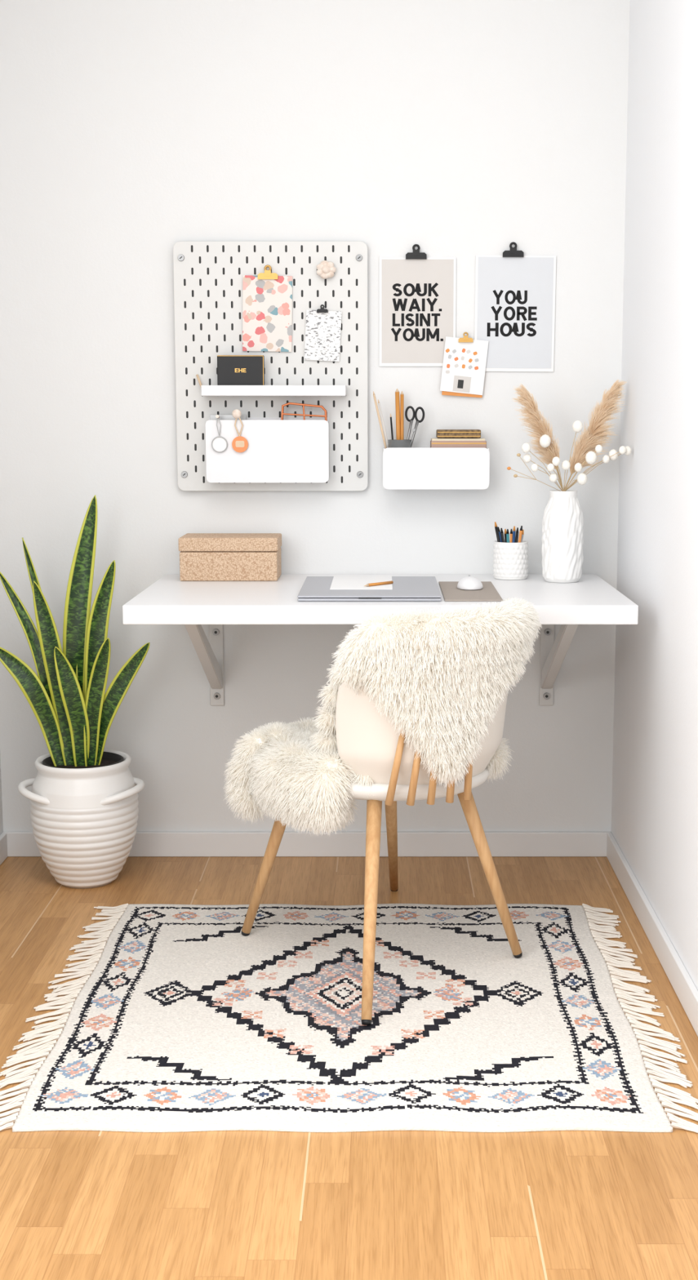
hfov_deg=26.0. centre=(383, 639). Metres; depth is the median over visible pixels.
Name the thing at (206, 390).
shelf
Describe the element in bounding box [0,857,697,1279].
floor
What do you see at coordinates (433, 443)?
book
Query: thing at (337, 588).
laptop
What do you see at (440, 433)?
book
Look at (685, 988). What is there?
baseboard
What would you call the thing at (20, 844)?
baseboard
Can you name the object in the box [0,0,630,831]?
wall
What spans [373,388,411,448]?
pencil holder
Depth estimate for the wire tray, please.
3.77 m
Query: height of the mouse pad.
0.004 m
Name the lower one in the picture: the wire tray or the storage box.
the storage box
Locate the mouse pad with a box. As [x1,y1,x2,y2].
[438,581,502,601]
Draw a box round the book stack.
[430,429,486,448]
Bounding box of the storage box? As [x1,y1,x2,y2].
[177,533,281,581]
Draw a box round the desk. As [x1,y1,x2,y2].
[122,573,638,705]
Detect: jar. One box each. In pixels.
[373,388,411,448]
[387,439,411,447]
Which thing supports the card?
attached to the wall at (131, 131)
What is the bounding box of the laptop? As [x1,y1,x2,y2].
[297,574,441,601]
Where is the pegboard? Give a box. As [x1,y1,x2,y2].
[173,241,368,491]
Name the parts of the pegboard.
seashell knob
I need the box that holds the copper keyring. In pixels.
[231,408,248,452]
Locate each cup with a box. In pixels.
[493,521,528,580]
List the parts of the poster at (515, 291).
black clip lever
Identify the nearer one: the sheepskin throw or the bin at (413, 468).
the sheepskin throw
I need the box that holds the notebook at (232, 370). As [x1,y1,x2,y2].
[217,355,264,385]
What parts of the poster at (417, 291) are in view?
black clip lever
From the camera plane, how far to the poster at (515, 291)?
3.79 m
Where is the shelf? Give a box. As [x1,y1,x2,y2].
[195,374,346,395]
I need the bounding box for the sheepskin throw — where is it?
[222,596,543,836]
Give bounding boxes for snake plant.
[0,494,150,888]
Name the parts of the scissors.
blade, blade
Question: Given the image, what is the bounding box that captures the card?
[440,332,488,397]
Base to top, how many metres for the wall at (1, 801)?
2.600 m
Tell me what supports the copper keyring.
hanging from the pegboard
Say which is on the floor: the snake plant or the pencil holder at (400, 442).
the snake plant
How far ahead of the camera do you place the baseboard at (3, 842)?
3.95 m
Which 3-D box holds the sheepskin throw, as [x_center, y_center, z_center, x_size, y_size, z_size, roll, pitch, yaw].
[-0.006,0.144,3.133,0.594,0.447,0.440,6,11,37]
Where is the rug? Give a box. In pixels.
[0,903,697,1133]
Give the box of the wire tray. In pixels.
[280,402,327,421]
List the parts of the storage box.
box lid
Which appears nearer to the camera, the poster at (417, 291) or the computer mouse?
the computer mouse
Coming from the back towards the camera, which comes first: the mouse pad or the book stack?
the book stack
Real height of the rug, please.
0.013 m
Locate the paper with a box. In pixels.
[304,304,342,361]
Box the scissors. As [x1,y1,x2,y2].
[404,405,424,445]
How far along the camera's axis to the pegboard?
3.79 m
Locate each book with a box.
[430,440,486,448]
[435,429,480,438]
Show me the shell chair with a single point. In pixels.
(366, 743)
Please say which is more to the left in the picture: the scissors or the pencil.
the pencil
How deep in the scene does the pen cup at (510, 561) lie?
3.74 m
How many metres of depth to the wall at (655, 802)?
3.28 m
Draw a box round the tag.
[211,414,227,452]
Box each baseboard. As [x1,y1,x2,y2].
[0,832,7,865]
[3,831,611,857]
[606,832,697,1035]
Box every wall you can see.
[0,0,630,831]
[0,757,3,835]
[611,0,697,990]
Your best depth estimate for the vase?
3.66 m
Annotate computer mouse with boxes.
[457,574,483,590]
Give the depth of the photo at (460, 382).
3.81 m
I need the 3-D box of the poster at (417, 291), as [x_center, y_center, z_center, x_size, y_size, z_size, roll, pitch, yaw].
[0.085,-0.839,3.786,0.192,0.300,0.012,0,8,0]
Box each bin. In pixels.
[205,414,328,482]
[382,446,489,489]
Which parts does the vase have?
berry stem, bunny stem, bunny stem, bunny stem, bunny stem, bunny stem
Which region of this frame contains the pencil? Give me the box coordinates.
[364,580,393,586]
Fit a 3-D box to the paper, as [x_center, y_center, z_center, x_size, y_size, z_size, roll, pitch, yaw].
[-0.152,-0.767,3.775,0.094,0.140,0.009,0,8,0]
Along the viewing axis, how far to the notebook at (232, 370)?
3.75 m
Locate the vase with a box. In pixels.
[506,379,631,582]
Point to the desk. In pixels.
(591, 600)
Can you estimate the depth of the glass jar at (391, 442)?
3.77 m
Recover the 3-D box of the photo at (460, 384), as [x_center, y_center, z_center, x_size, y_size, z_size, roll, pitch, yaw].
[0.198,-0.646,3.811,0.047,0.043,0.001,0,8,0]
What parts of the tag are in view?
cord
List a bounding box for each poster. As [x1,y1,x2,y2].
[379,244,456,366]
[474,241,555,371]
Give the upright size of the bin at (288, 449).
0.168 m
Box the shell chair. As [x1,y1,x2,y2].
[241,680,522,1025]
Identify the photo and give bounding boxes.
[452,375,471,392]
[457,379,463,388]
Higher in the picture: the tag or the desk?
the tag
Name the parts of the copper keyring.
ring cord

